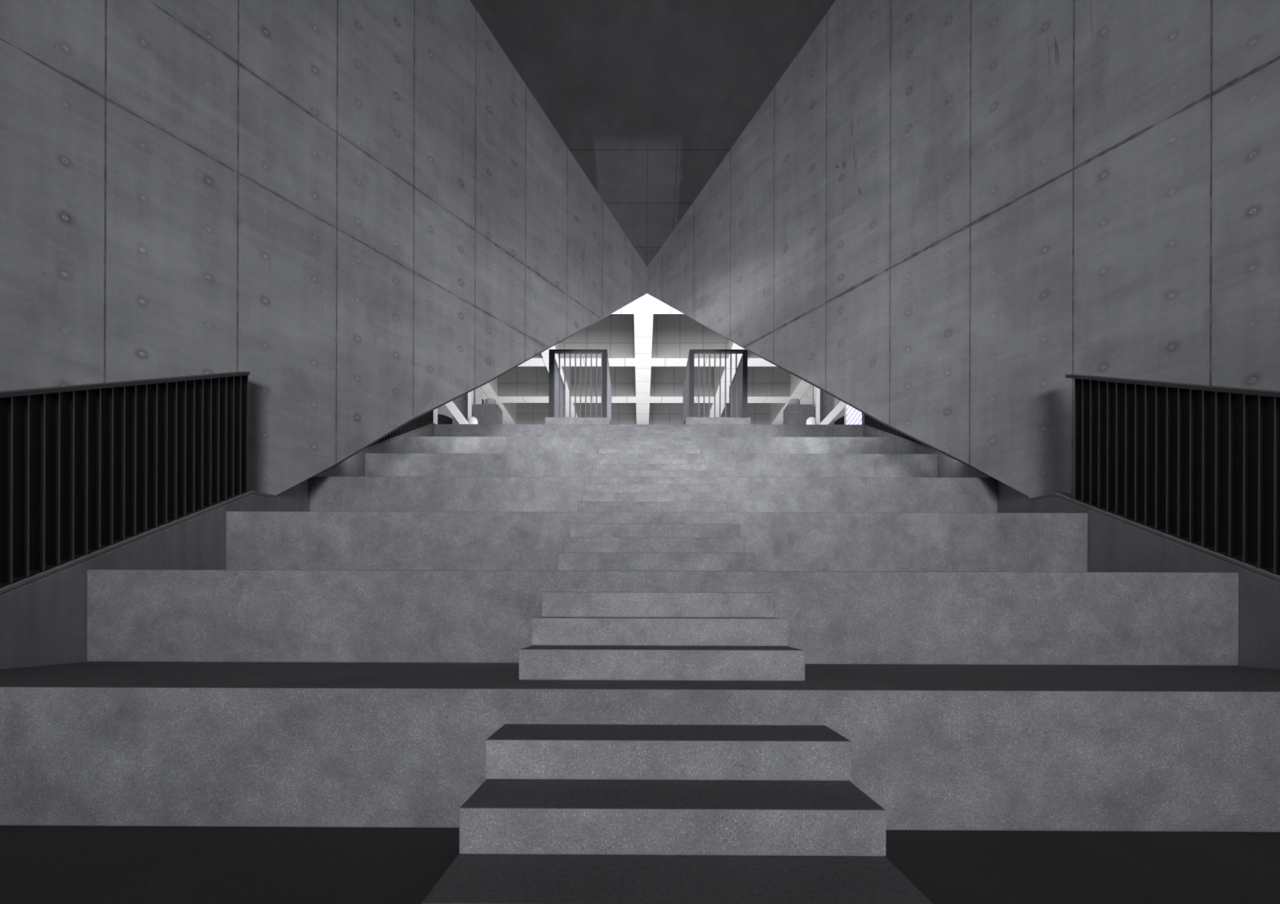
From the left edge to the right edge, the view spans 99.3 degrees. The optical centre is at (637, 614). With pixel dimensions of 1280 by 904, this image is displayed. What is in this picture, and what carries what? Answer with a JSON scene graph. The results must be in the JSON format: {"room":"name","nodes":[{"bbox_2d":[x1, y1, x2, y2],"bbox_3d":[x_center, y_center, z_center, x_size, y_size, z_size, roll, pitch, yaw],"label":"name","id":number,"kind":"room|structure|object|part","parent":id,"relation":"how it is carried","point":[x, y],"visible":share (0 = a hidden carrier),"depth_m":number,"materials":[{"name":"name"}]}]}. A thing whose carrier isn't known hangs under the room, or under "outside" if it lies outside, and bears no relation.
{"room":"concrete stairway hall","nodes":[
{"label":"concrete stairway hall","id":0,"kind":"room"},
{"bbox_2d":[0,422,435,669],"bbox_3d":[-3.742,-1.226,5.574,0.240,4.305,8.105,0,0,0],"label":"wall","id":1,"kind":"structure","parent":0,"point":[43,615],"depth_m":3.72,"materials":[{"name":"concrete"}]},
{"bbox_2d":[0,372,249,588],"bbox_3d":[-3.685,-1.033,3.775,0.120,2.444,2.628,0,0,0],"label":"railing","id":2,"kind":"object","parent":1,"relation":"on","point":[85,469],"visible":1,"depth_m":3.77,"materials":[{"name":"metal"}]},
{"bbox_3d":[-3.695,-0.484,3.775,0.073,1.346,2.628,0,0,0],"label":"rail","id":3,"kind":"part","parent":2,"relation":"part of","materials":[{"name":"metal"}]},
{"bbox_3d":[-3.683,-1.586,3.775,0.120,1.338,2.588,0,0,0],"label":"handrail","id":4,"kind":"part","parent":2,"relation":"part of","materials":[{"name":"metal"}]},
{"bbox_2d":[366,410,433,448],"bbox_3d":[-3.655,-3.110,7.951,0.120,2.742,3.300,0,0,0],"label":"railing","id":5,"kind":"object","parent":1,"relation":"on","point":[427,419],"visible":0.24,"depth_m":8.72,"materials":[{"name":"metal"}]},
{"bbox_3d":[-3.666,-2.562,7.951,0.073,1.644,3.300,0,0,0],"label":"rail","id":6,"kind":"part","parent":5,"relation":"part of","materials":[{"name":"metal"}]},
{"bbox_2d":[0,0,647,495],"bbox_3d":[-4.199,-5.513,4.816,0.251,12.978,15.175,0,0,35],"label":"wall","id":7,"kind":"structure","parent":0,"point":[364,211],"depth_m":5.51,"materials":[{"name":"concrete"}]},
{"bbox_2d":[437,388,502,424],"bbox_3d":[-9.759,-8.196,21.655,7.980,0.190,16.800,0,0,0],"label":"ceiling panel","id":8,"kind":"object","parent":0,"point":[443,410],"depth_m":21.51,"materials":[{"name":"white paint"}]},
{"bbox_2d":[0,826,1279,903],"bbox_3d":[0.101,1.088,-0.218,24.000,0.300,5.565,0,0,0],"label":"floor","id":9,"kind":"structure","parent":0,"point":[39,864],"depth_m":2.02,"materials":[{"name":"grey concrete"}]},
{"bbox_2d":[0,662,1279,832],"bbox_3d":[0.136,0.633,3.089,7.553,0.610,1.450,0,0,0],"label":"tier","id":10,"kind":"object","parent":9,"relation":"on","point":[938,748],"visible":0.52,"depth_m":2.37,"materials":[{"name":"grey concrete"}]},
{"bbox_2d":[518,591,804,681],"bbox_3d":[0.119,0.099,3.114,1.406,0.458,0.900,0,0,0],"label":"flight","id":11,"kind":"object","parent":10,"relation":"on","point":[579,636],"visible":1,"depth_m":2.96,"materials":[{"name":"grey concrete"}]},
{"bbox_2d":[86,569,1238,666],"bbox_3d":[0.144,0.023,4.289,7.553,0.610,1.450,0,0,0],"label":"tier","id":12,"kind":"object","parent":10,"relation":"on","point":[894,618],"visible":0.94,"depth_m":3.56,"materials":[{"name":"grey concrete"}]},
{"bbox_2d":[557,524,755,571],"bbox_3d":[0.132,-0.511,4.314,1.411,0.458,0.900,0,0,0],"label":"flight","id":13,"kind":"object","parent":12,"relation":"on","point":[588,547],"visible":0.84,"depth_m":4.16,"materials":[{"name":"grey concrete"}]},
{"bbox_2d":[226,511,1087,572],"bbox_3d":[0.153,-0.588,5.489,7.553,0.610,1.450,0,0,0],"label":"tier","id":14,"kind":"object","parent":12,"relation":"on","point":[939,542],"visible":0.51,"depth_m":4.76,"materials":[{"name":"grey concrete"}]},
{"bbox_2d":[577,484,727,512],"bbox_3d":[0.140,-1.122,5.514,1.395,0.458,0.900,0,0,0],"label":"flight","id":15,"kind":"object","parent":14,"relation":"on","point":[597,498],"visible":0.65,"depth_m":5.36,"materials":[{"name":"grey concrete"}]},
{"bbox_2d":[309,476,997,512],"bbox_3d":[0.161,-1.198,6.689,7.553,0.610,1.450,0,0,0],"label":"tier","id":16,"kind":"object","parent":14,"relation":"on","point":[326,494],"visible":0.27,"depth_m":5.97,"materials":[{"name":"grey concrete"}]},
{"bbox_2d":[589,458,711,477],"bbox_3d":[0.148,-1.732,6.714,1.409,0.458,0.900,0,0,0],"label":"flight","id":17,"kind":"object","parent":16,"relation":"on","point":[612,468],"visible":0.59,"depth_m":6.56,"materials":[{"name":"grey concrete"}]},
{"bbox_2d":[364,453,937,477],"bbox_3d":[0.170,-1.808,7.889,7.553,0.610,1.450,0,0,0],"label":"tier","id":18,"kind":"object","parent":16,"relation":"on","point":[376,464],"visible":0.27,"depth_m":7.17,"materials":[{"name":"grey concrete"}]},
{"bbox_2d":[598,440,699,453],"bbox_3d":[0.153,-2.342,7.914,1.403,0.458,0.900,0,0,0],"label":"flight","id":19,"kind":"object","parent":18,"relation":"on","point":[606,446],"visible":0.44,"depth_m":7.76,"materials":[{"name":"grey concrete"}]},
{"bbox_2d":[404,436,895,453],"bbox_3d":[0.178,-2.419,9.089,7.553,0.610,1.450,0,0,0],"label":"tier","id":20,"kind":"object","parent":18,"relation":"on","point":[413,445],"visible":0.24,"depth_m":8.37,"materials":[{"name":"grey concrete"}]},
{"bbox_2d":[604,427,692,437],"bbox_3d":[0.165,-2.953,9.114,1.402,0.458,0.900,0,0,0],"label":"flight","id":21,"kind":"object","parent":20,"relation":"on","point":[610,432],"visible":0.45,"depth_m":8.96,"materials":[{"name":"grey concrete"}]},
{"bbox_2d":[434,424,863,437],"bbox_3d":[0.186,-3.029,10.164,7.553,0.610,1.200,0,0,0],"label":"tier","id":22,"kind":"object","parent":20,"relation":"on","point":[440,430],"visible":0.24,"depth_m":9.56,"materials":[{"name":"grey concrete"}]},
{"bbox_2d":[545,417,610,424],"bbox_3d":[-1.061,-3.406,10.427,1.142,0.134,1.688,0,0,0],"label":"plinth","id":23,"kind":"object","parent":22,"relation":"on","point":[548,420],"visible":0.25,"depth_m":9.59,"materials":[{"name":"grey concrete"}]},
{"bbox_2d":[548,349,611,424],"bbox_3d":[-1.063,-4.088,10.401,1.035,1.225,1.480,0,0,0],"label":"guard railing","id":24,"kind":"object","parent":22,"relation":"on","point":[557,388],"visible":0.83,"depth_m":9.69,"materials":[{"name":"metal"}]},
{"bbox_3d":[-1.542,-4.072,9.684,0.085,1.191,0.020,0,0,0],"label":"post","id":25,"kind":"part","parent":24,"relation":"part of","materials":[{"name":"metal"}]},
{"bbox_3d":[-1.534,-4.072,11.134,0.085,1.191,0.020,0,0,0],"label":"post","id":26,"kind":"part","parent":24,"relation":"part of","materials":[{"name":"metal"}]},
{"bbox_3d":[-1.061,-4.683,10.401,1.035,0.034,1.480,0,0,0],"label":"handrail","id":27,"kind":"part","parent":24,"relation":"part of","materials":[{"name":"metal"}]},
{"bbox_3d":[-0.592,-4.069,9.678,0.085,1.191,0.020,0,0,0],"label":"post","id":28,"kind":"part","parent":24,"relation":"part of","materials":[{"name":"metal"}]},
{"bbox_2d":[683,349,747,424],"bbox_3d":[1.433,-4.080,10.387,1.031,1.225,1.480,0,0,0],"label":"guard railing","id":29,"kind":"object","parent":22,"relation":"on","point":[738,388],"visible":0.73,"depth_m":9.68,"materials":[{"name":"metal"}]},
{"bbox_3d":[0.956,-4.064,9.670,0.085,1.191,0.020,0,0,0],"label":"post","id":30,"kind":"part","parent":29,"relation":"part of","materials":[{"name":"metal"}]},
{"bbox_3d":[1.435,-4.676,10.387,1.031,0.034,1.480,0,0,0],"label":"handrail","id":31,"kind":"part","parent":29,"relation":"part of","materials":[{"name":"metal"}]},
{"bbox_3d":[1.910,-4.062,11.115,0.085,1.191,0.020,0,0,0],"label":"post","id":32,"kind":"part","parent":29,"relation":"part of","materials":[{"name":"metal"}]},
{"bbox_3d":[1.902,-4.062,9.665,0.085,1.191,0.020,0,0,0],"label":"post","id":33,"kind":"part","parent":29,"relation":"part of","materials":[{"name":"metal"}]},
{"bbox_2d":[684,417,750,424],"bbox_3d":[1.415,-3.398,10.413,1.143,0.134,1.688,0,0,0],"label":"plinth","id":34,"kind":"object","parent":22,"relation":"on","point":[688,420],"visible":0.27,"depth_m":9.57,"materials":[{"name":"grey concrete"}]},
{"bbox_2d":[421,724,933,903],"bbox_3d":[0.112,0.709,1.914,1.399,0.458,0.900,0,0,0],"label":"flight","id":35,"kind":"object","parent":9,"relation":"on","point":[561,814],"visible":1,"depth_m":1.77,"materials":[{"name":"grey concrete"}]},
{"bbox_2d":[469,0,835,266],"bbox_3d":[0.161,-9.431,4.724,17.800,5.296,12.650,0,0,0],"label":"ceiling","id":36,"kind":"structure","parent":0,"point":[649,98],"depth_m":8.07,"materials":[{"name":"concrete"}]},
{"bbox_2d":[800,386,844,422],"bbox_3d":[10.236,-8.136,21.543,8.030,0.190,16.800,0,0,0],"label":"ceiling panel","id":37,"kind":"object","parent":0,"point":[841,414],"depth_m":21.18,"materials":[{"name":"white paint"}]},
{"bbox_2d":[647,0,1279,501],"bbox_3d":[4.563,-5.466,4.821,0.252,12.936,15.175,0,0,-35],"label":"wall","id":38,"kind":"structure","parent":0,"point":[939,215],"depth_m":5.64,"materials":[{"name":"concrete"}]},
{"bbox_2d":[862,424,1279,670],"bbox_3d":[4.053,-1.192,5.530,0.240,4.285,8.105,0,0,0],"label":"wall","id":39,"kind":"structure","parent":0,"point":[1115,543],"depth_m":4.17,"materials":[{"name":"concrete"}]},
{"bbox_2d":[864,414,932,448],"bbox_3d":[4.003,-3.067,7.908,0.120,2.742,3.300,0,0,0],"label":"railing","id":40,"kind":"object","parent":39,"relation":"on","point":[868,421],"visible":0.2,"depth_m":8.76,"materials":[{"name":"metal"}]},
{"bbox_2d":[1065,374,1279,575],"bbox_3d":[3.974,-0.975,3.692,0.120,2.444,2.608,0,0,0],"label":"railing","id":41,"kind":"object","parent":39,"relation":"on","point":[1198,464],"visible":1,"depth_m":3.96,"materials":[{"name":"metal"}]},
{"bbox_3d":[3.975,-1.528,3.702,0.120,1.338,2.588,0,0,0],"label":"handrail","id":42,"kind":"part","parent":41,"relation":"part of","materials":[{"name":"metal"}]},
{"bbox_3d":[3.980,-0.405,3.659,0.073,1.304,2.543,0,0,0],"label":"rail","id":43,"kind":"part","parent":41,"relation":"part of","materials":[{"name":"metal"}]},
{"bbox_3d":[0.263,-9.862,22.749,28.000,0.298,22.500,0,0,0],"label":"ceiling","id":44,"kind":"structure","parent":0,"visible":0},
{"bbox_2d":[477,377,516,424],"bbox_3d":[-5.477,-8.903,21.631,0.540,1.650,16.800,0,0,0],"label":"beam","id":45,"kind":"structure","parent":44,"relation":"attached to","point":[490,390],"depth_m":21.04,"materials":[{"name":"white concrete"}]},
{"bbox_2d":[541,343,579,417],"bbox_3d":[-2.722,-8.895,21.616,0.490,1.650,16.800,0,0,0],"label":"beam","id":46,"kind":"structure","parent":44,"relation":"attached to","point":[544,354],"depth_m":19.31,"materials":[{"name":"white paint"}]},
{"bbox_2d":[516,403,770,424],"bbox_3d":[0.264,-8.888,23.549,24.000,1.646,0.600,0,0,0],"label":"cross beam","id":47,"kind":"structure","parent":44,"relation":"attached to","point":[526,413],"depth_m":23.25,"materials":[{"name":"grey concrete"}]},
{"bbox_2d":[633,293,653,424],"bbox_3d":[0.193,-8.886,21.599,0.520,1.650,16.800,0,0,0],"label":"beam","id":48,"kind":"structure","parent":44,"relation":"attached to","point":[643,307],"depth_m":16.80,"materials":[{"name":"white concrete"}]},
{"bbox_2d":[518,314,776,366],"bbox_3d":[0.230,-8.888,17.444,24.000,1.646,0.570,0,0,0],"label":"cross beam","id":49,"kind":"structure","parent":44,"relation":"attached to","point":[673,335],"depth_m":17.16,"materials":[{"name":"grey concrete"}]},
{"bbox_2d":[611,297,683,314],"bbox_3d":[0.210,-8.888,13.914,24.000,1.646,1.430,0,0,0],"label":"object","id":50,"kind":"structure","parent":44,"relation":"attached to","point":[660,308],"depth_m":14.42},
{"bbox_2d":[475,366,840,403],"bbox_3d":[0.247,-8.888,20.494,24.000,1.646,0.610,0,0,0],"label":"wall","id":51,"kind":"structure","parent":44,"relation":"attached to","point":[520,384],"depth_m":20.20,"materials":[{"name":"grey concrete"}]},
{"bbox_2d":[705,339,744,417],"bbox_3d":[3.123,-8.878,21.583,0.500,1.650,16.800,0,0,0],"label":"beam","id":52,"kind":"structure","parent":44,"relation":"attached to","point":[731,345],"depth_m":19.25,"materials":[{"name":"white concrete"}]},
{"bbox_2d":[770,373,813,424],"bbox_3d":[5.928,-8.869,21.567,0.550,1.650,16.800,0,0,0],"label":"beam","id":53,"kind":"structure","parent":44,"relation":"attached to","point":[799,388],"depth_m":20.11,"materials":[{"name":"grey concrete"}]},
{"bbox_3d":[0.240,-3.134,22.382,32.000,0.400,23.235,0,0,0],"label":"floor","id":54,"kind":"structure","parent":0,"visible":0},
{"bbox_2d":[433,408,437,424],"bbox_3d":[-6.692,-5.715,17.968,0.130,4.715,0.060,0,0,0],"label":"post","id":55,"kind":"object","parent":54,"relation":"on","point":[435,411],"visible":0.02,"depth_m":17.94,"materials":[{"name":"paint"}]},
{"bbox_2d":[437,414,452,424],"bbox_3d":[-7.266,-5.271,20.041,2.000,3.825,1.000,0,0,0],"label":"curved canopy","id":56,"kind":"object","parent":54,"relation":"on","point":[442,420],"visible":0.15,"depth_m":19.54,"materials":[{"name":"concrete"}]},
{"bbox_2d":[445,401,469,424],"bbox_3d":[-5.175,-5.649,16.504,3.508,4.581,0.550,0,0,0],"label":"strut","id":57,"kind":"object","parent":54,"relation":"on","point":[451,406],"visible":0.02,"depth_m":16.23,"materials":[{"name":"white paint"}]},
{"bbox_2d":[452,390,475,424],"bbox_3d":[-5.943,-5.707,18.584,0.620,4.705,0.500,0,0,0],"label":"brick pier","id":58,"kind":"object","parent":54,"relation":"on","point":[461,402],"visible":0.02,"depth_m":18.33,"materials":[{"name":"grey brick"}]},
{"bbox_2d":[467,391,473,418],"bbox_3d":[-5.568,-5.711,18.107,0.095,4.715,0.350,0,0,0],"label":"post","id":59,"kind":"object","parent":54,"relation":"on","point":[470,395],"visible":0.02,"depth_m":17.94,"materials":[{"name":"paint"}]},
{"bbox_2d":[467,417,477,424],"bbox_3d":[-5.341,-4.856,17.580,0.320,3.005,0.320,0,0,0],"label":"bollard","id":60,"kind":"object","parent":54,"relation":"on","point":[472,420],"visible":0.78,"depth_m":17.44,"materials":[{"name":"white paint"}]},
{"bbox_2d":[472,404,502,424],"bbox_3d":[-5.061,-5.150,18.329,0.830,3.595,0.600,0,0,0],"label":"brick pier","id":61,"kind":"object","parent":54,"relation":"on","point":[484,414],"visible":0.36,"depth_m":18.03,"materials":[{"name":"grey brick"}]},
{"bbox_2d":[484,398,496,404],"bbox_3d":[-4.960,-7.082,18.328,0.370,0.240,0.370,0,0,0],"label":"drum","id":62,"kind":"object","parent":61,"relation":"on","point":[489,401],"visible":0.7,"depth_m":18.16,"materials":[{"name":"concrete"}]},
{"bbox_2d":[782,404,814,424],"bbox_3d":[5.388,-5.123,18.270,0.870,3.605,0.600,0,0,0],"label":"brick pier","id":63,"kind":"object","parent":54,"relation":"on","point":[793,414],"visible":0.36,"depth_m":17.97,"materials":[{"name":"grey brick"}]},
{"bbox_2d":[788,398,799,404],"bbox_3d":[5.249,-7.051,18.271,0.370,0.240,0.370,0,0,0],"label":"drum","id":64,"kind":"object","parent":63,"relation":"on","point":[795,401],"visible":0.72,"depth_m":18.11,"materials":[{"name":"concrete"}]},
{"bbox_2d":[805,417,816,424],"bbox_3d":[5.578,-4.823,17.519,0.320,3.005,0.320,0,0,0],"label":"bollard","id":65,"kind":"object","parent":54,"relation":"on","point":[811,420],"visible":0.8,"depth_m":17.38,"materials":[{"name":"white paint"}]},
{"bbox_2d":[813,386,820,424],"bbox_3d":[5.931,-5.677,18.042,0.105,4.715,0.350,0,0,0],"label":"post","id":66,"kind":"object","parent":54,"relation":"on","point":[816,391],"visible":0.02,"depth_m":17.87,"materials":[{"name":"paint"}]},
{"bbox_2d":[813,386,834,424],"bbox_3d":[6.306,-5.670,18.515,0.560,4.705,0.500,0,0,0],"label":"brick pier","id":67,"kind":"object","parent":54,"relation":"on","point":[827,401],"visible":0.02,"depth_m":18.27,"materials":[{"name":"grey brick"}]},
{"bbox_2d":[819,401,847,424],"bbox_3d":[5.510,-5.617,16.445,4.268,4.585,0.550,0,0,0],"label":"strut","id":68,"kind":"object","parent":54,"relation":"on","point":[841,405],"visible":0.02,"depth_m":16.17,"materials":[{"name":"white paint"}]},
{"bbox_2d":[834,416,844,424],"bbox_3d":[7.733,-5.226,19.957,2.000,3.825,1.000,0,0,0],"label":"curved canopy","id":69,"kind":"object","parent":54,"relation":"on","point":[841,420],"visible":0.1,"depth_m":19.46,"materials":[{"name":"concrete"}]},
{"bbox_2d":[844,404,862,424],"bbox_3d":[7.316,-5.667,18.369,0.680,4.705,0.100,0,0,0],"label":"lattice screen","id":70,"kind":"object","parent":54,"relation":"on","point":[851,415],"visible":0.09,"depth_m":18.34,"materials":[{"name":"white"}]},
{"bbox_3d":[7.316,-5.667,18.349,0.680,4.705,0.060,0,0,0],"label":"frame","id":71,"kind":"part","parent":70,"relation":"part of","materials":[{"name":"white paint"}]},
{"bbox_2d":[862,413,864,424],"bbox_3d":[7.332,-5.672,17.659,0.060,4.715,0.200,0,0,0],"label":"steel post","id":72,"kind":"object","parent":54,"relation":"on","point":[863,414],"visible":0.02,"depth_m":17.63,"materials":[{"name":"black metal"}]}
]}

